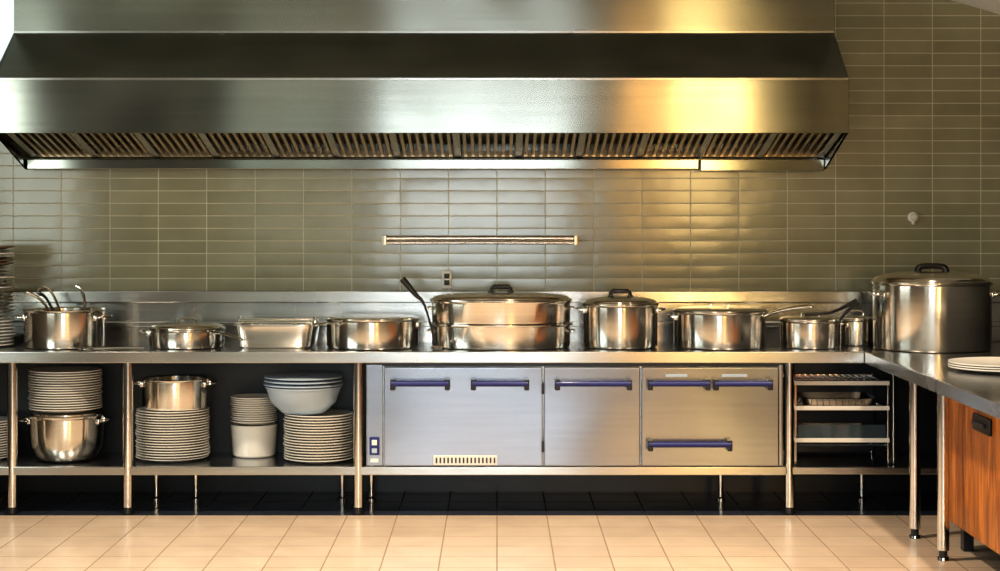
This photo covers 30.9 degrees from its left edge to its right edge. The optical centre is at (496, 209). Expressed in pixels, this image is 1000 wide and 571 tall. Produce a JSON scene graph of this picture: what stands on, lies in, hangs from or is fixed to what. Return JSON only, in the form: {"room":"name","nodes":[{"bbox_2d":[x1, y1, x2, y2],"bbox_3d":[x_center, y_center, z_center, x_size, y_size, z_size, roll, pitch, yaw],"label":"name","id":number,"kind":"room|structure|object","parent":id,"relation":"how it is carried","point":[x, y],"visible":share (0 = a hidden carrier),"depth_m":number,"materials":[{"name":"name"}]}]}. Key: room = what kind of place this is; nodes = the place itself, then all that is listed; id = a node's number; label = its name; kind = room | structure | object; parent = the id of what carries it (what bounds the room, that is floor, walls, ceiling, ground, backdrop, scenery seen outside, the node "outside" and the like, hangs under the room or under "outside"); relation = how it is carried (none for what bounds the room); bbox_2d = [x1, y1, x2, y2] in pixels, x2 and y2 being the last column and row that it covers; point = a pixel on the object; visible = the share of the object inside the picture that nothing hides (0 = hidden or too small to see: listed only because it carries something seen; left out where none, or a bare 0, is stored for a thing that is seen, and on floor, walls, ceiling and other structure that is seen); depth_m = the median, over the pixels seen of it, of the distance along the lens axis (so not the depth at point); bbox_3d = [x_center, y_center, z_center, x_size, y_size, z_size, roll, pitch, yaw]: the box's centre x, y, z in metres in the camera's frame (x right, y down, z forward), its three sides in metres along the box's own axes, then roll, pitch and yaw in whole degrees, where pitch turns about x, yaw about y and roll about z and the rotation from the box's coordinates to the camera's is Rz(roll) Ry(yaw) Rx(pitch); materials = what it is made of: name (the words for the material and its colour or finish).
{"room":"commercial kitchen","nodes":[
{"label":"commercial kitchen","id":0,"kind":"room"},
{"bbox_2d":[0,0,999,342],"bbox_3d":[0.000,0.035,10.900,7.600,3.300,0.100,0,0,0],"label":"wall","id":1,"kind":"structure","parent":0,"point":[923,137],"depth_m":10.85,"materials":[{"name":"tile"}]},
{"bbox_2d":[0,0,13,60],"bbox_3d":[-3.190,-1.165,10.829,0.720,0.800,0.039,0,0,0],"label":"window","id":2,"kind":"structure","parent":1,"relation":"in","point":[6,6],"depth_m":10.83,"materials":[{"name":"white"}]},
{"bbox_2d":[0,0,848,170],"bbox_3d":[-0.422,-0.921,10.421,4.735,1.383,0.854,0,0,0],"label":"range hood","id":3,"kind":"object","parent":1,"relation":"attached to","point":[94,79],"visible":1,"depth_m":10.24,"materials":[{"name":"metal"}]},
{"bbox_2d":[442,270,451,288],"bbox_3d":[-0.300,0.415,10.838,0.060,0.110,0.023,0,0,0],"label":"wall socket","id":4,"kind":"object","parent":1,"relation":"attached to","point":[446,274],"visible":1,"depth_m":10.83,"materials":[{"name":"white plastic"}]},
{"bbox_2d":[383,235,577,244],"bbox_3d":[-0.100,0.180,10.816,1.164,0.060,0.067,0,0,0],"label":"utensil rail","id":5,"kind":"object","parent":1,"relation":"attached to","point":[387,240],"visible":1,"depth_m":10.79,"materials":[{"name":"metal"}]},
{"bbox_2d":[907,212,917,224],"bbox_3d":[2.490,0.049,10.825,0.064,0.077,0.050,0,0,0],"label":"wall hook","id":6,"kind":"object","parent":1,"relation":"attached to","point":[912,217],"visible":1,"depth_m":10.83,"materials":[{"name":"white plastic"}]},
{"bbox_2d":[952,0,999,13],"bbox_3d":[2.950,-1.293,10.599,1.499,0.642,0.498,0,0,0],"label":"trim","id":7,"kind":"structure","parent":1,"relation":"attached to","point":[993,6],"depth_m":10.71,"materials":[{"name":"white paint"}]},
{"bbox_2d":[0,492,999,570],"bbox_3d":[0.000,1.735,4.675,7.600,0.100,12.550,0,0,0],"label":"floor","id":8,"kind":"structure","parent":0,"point":[50,531],"depth_m":9.46,"materials":[{"name":"tile"}]},
{"bbox_2d":[0,290,999,514],"bbox_3d":[0.000,1.081,10.415,7.396,1.203,0.830,0,0,0],"label":"countertop","id":9,"kind":"structure","parent":8,"relation":"on","point":[238,370],"depth_m":10.64,"materials":[{"name":"grey metal"}]},
{"bbox_2d":[0,416,6,459],"bbox_3d":[-2.929,1.306,10.301,0.350,0.230,0.348,0,0,0],"label":"plate stack","id":10,"kind":"object","parent":9,"relation":"on","point":[3,420],"visible":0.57,"depth_m":10.24,"materials":[{"name":"white ceramic"}]},
{"bbox_2d":[0,245,15,346],"bbox_3d":[-2.931,0.495,10.360,0.347,0.578,0.341,0,0,0],"label":"plate stack","id":11,"kind":"object","parent":9,"relation":"on","point":[6,327],"visible":1,"depth_m":10.33,"materials":[{"name":"white ceramic"}]},
{"bbox_2d":[13,285,111,349],"bbox_3d":[-2.457,0.605,10.348,0.513,0.356,0.468,0,0,32],"label":"pot","id":12,"kind":"object","parent":9,"relation":"on","point":[45,328],"visible":0.98,"depth_m":10.18,"materials":[{"name":"metal"}]},
{"bbox_2d":[19,409,112,462],"bbox_3d":[-2.445,1.285,10.295,0.454,0.272,0.440,0,0,42],"label":"pot","id":13,"kind":"object","parent":9,"relation":"on","point":[69,437],"visible":0.92,"depth_m":10.14,"materials":[{"name":"metal"}]},
{"bbox_2d":[28,366,102,413],"bbox_3d":[-2.456,1.025,10.300,0.418,0.240,0.419,0,0,0],"label":"plate stack","id":14,"kind":"object","parent":13,"relation":"on","point":[56,389],"visible":1,"depth_m":10.15,"materials":[{"name":"white ceramic"}]},
{"bbox_2d":[78,347,143,349],"bbox_3d":[-2.154,0.774,10.100,0.370,0.018,0.076,0,0,0],"label":"serving spoon","id":15,"kind":"object","parent":9,"relation":"on","point":[82,348],"visible":1,"depth_m":10.10,"materials":[{"name":"metal"}]},
{"bbox_2d":[135,407,209,462],"bbox_3d":[-1.845,1.274,10.300,0.424,0.293,0.424,0,0,0],"label":"plate stack","id":16,"kind":"object","parent":9,"relation":"on","point":[161,436],"visible":0.97,"depth_m":10.15,"materials":[{"name":"white ceramic"}]},
{"bbox_2d":[133,375,218,410],"bbox_3d":[-1.834,1.041,10.287,0.413,0.172,0.404,0,0,-42],"label":"saucepan","id":17,"kind":"object","parent":16,"relation":"on","point":[160,392],"visible":0.99,"depth_m":10.15,"materials":[{"name":"metal"}]},
{"bbox_2d":[139,317,243,349],"bbox_3d":[-1.687,0.698,10.272,0.442,0.170,0.690,0,0,-45],"label":"saute pan","id":18,"kind":"object","parent":9,"relation":"on","point":[183,335],"visible":1,"depth_m":10.19,"materials":[{"name":"metal"}]},
{"bbox_2d":[230,394,277,457],"bbox_3d":[-1.404,1.248,10.471,0.278,0.346,0.277,0,0,0],"label":"bowls","id":19,"kind":"object","parent":9,"relation":"on","point":[253,416],"visible":0.98,"depth_m":10.36,"materials":[{"name":"white ceramic"}]},
{"bbox_2d":[233,315,321,347],"bbox_3d":[-1.262,0.696,10.420,0.484,0.175,0.387,0,0,0],"label":"roasting pan","id":20,"kind":"object","parent":9,"relation":"on","point":[255,332],"visible":0.98,"depth_m":10.25,"materials":[{"name":"metal"}]},
{"bbox_2d":[283,409,352,463],"bbox_3d":[-1.010,1.284,10.250,0.402,0.275,0.402,0,0,0],"label":"plate stack","id":21,"kind":"object","parent":9,"relation":"on","point":[326,437],"visible":0.97,"depth_m":10.11,"materials":[{"name":"white ceramic"}]},
{"bbox_2d":[263,372,343,414],"bbox_3d":[-1.095,1.038,10.250,0.452,0.214,0.452,0,0,0],"label":"bowls","id":22,"kind":"object","parent":21,"relation":"on","point":[298,393],"visible":1,"depth_m":10.10,"materials":[{"name":"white ceramic"}]},
{"bbox_2d":[313,314,420,349],"bbox_3d":[-0.726,0.693,10.322,0.587,0.181,0.617,0,0,0],"label":"pot","id":23,"kind":"object","parent":9,"relation":"on","point":[344,331],"visible":1,"depth_m":10.14,"materials":[{"name":"metal"}]},
{"bbox_2d":[400,277,442,349],"bbox_3d":[-0.423,0.577,10.120,0.243,0.412,0.076,0,0,0],"label":"ladle","id":24,"kind":"object","parent":9,"relation":"on","point":[404,281],"visible":1,"depth_m":10.11,"materials":[{"name":"black plastic"}]},
{"bbox_2d":[0,452,936,491],"bbox_3d":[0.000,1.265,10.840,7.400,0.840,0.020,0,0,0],"label":"bottom shelf","id":25,"kind":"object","parent":9,"relation":"attached to","point":[26,483],"depth_m":10.83,"materials":[{"name":"grey metal"}]},
{"bbox_2d":[427,284,574,349],"bbox_3d":[0.023,0.605,10.360,0.848,0.358,0.546,0,0,0],"label":"pot","id":26,"kind":"object","parent":9,"relation":"on","point":[487,320],"visible":0.96,"depth_m":10.14,"materials":[{"name":"metal"}]},
{"bbox_2d":[366,363,782,465],"bbox_3d":[0.428,1.134,10.285,2.307,0.566,0.750,0,0,0],"label":"oven","id":27,"kind":"object","parent":9,"relation":"on","point":[418,414],"visible":1,"depth_m":9.98,"materials":[{"name":"metal"}]},
{"bbox_2d":[576,289,664,349],"bbox_3d":[0.706,0.617,10.360,0.444,0.333,0.444,0,0,42],"label":"stock pot","id":28,"kind":"object","parent":9,"relation":"on","point":[627,322],"visible":1,"depth_m":10.18,"materials":[{"name":"metal"}]},
{"bbox_2d":[667,301,813,349],"bbox_3d":[1.377,0.653,10.360,0.806,0.260,0.544,0,0,0],"label":"saucepan","id":29,"kind":"object","parent":9,"relation":"on","point":[700,327],"visible":1,"depth_m":10.14,"materials":[{"name":"metal"}]},
{"bbox_2d":[779,298,858,348],"bbox_3d":[1.828,0.642,10.330,0.439,0.283,0.364,0,0,0],"label":"saucepan","id":30,"kind":"object","parent":9,"relation":"on","point":[814,329],"visible":1,"depth_m":10.19,"materials":[{"name":"metal"}]},
{"bbox_2d":[783,373,895,463],"bbox_3d":[1.946,1.123,10.348,0.587,0.600,0.467,0,0,0],"label":"wire shelf rack","id":31,"kind":"object","parent":9,"relation":"on","point":[834,412],"visible":0.85,"depth_m":10.18,"materials":[{"name":"metal"}]},
{"bbox_2d":[836,310,871,345],"bbox_3d":[2.067,0.682,10.535,0.304,0.203,0.278,0,0,0],"label":"saucepan","id":32,"kind":"object","parent":9,"relation":"on","point":[856,329],"visible":0.56,"depth_m":10.43,"materials":[{"name":"metal"}]},
{"bbox_2d":[849,343,999,560],"bbox_3d":[2.864,1.233,8.645,1.668,0.900,4.110,0,0,0],"label":"table","id":33,"kind":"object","parent":8,"relation":"on","point":[930,371],"depth_m":8.71,"materials":[{"name":"metal"}]},
{"bbox_2d":[863,263,999,352],"bbox_3d":[2.439,0.542,10.207,0.715,0.484,0.674,0,0,-41],"label":"stock pot","id":34,"kind":"object","parent":33,"relation":"on","point":[916,311],"visible":1,"depth_m":9.95,"materials":[{"name":"metal"}]},
{"bbox_2d":[948,357,999,373],"bbox_3d":[2.470,0.759,8.800,0.540,0.048,0.540,0,0,0],"label":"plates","id":35,"kind":"object","parent":33,"relation":"on","point":[989,365],"visible":1,"depth_m":8.82,"materials":[{"name":"white ceramic"}]},
{"bbox_2d":[949,398,999,554],"bbox_3d":[2.933,1.255,8.015,1.435,0.860,2.030,0,0,0],"label":"base cabinet","id":36,"kind":"object","parent":8,"relation":"on","point":[974,435],"visible":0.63,"depth_m":8.51,"materials":[{"name":"brown wood"}]}
]}

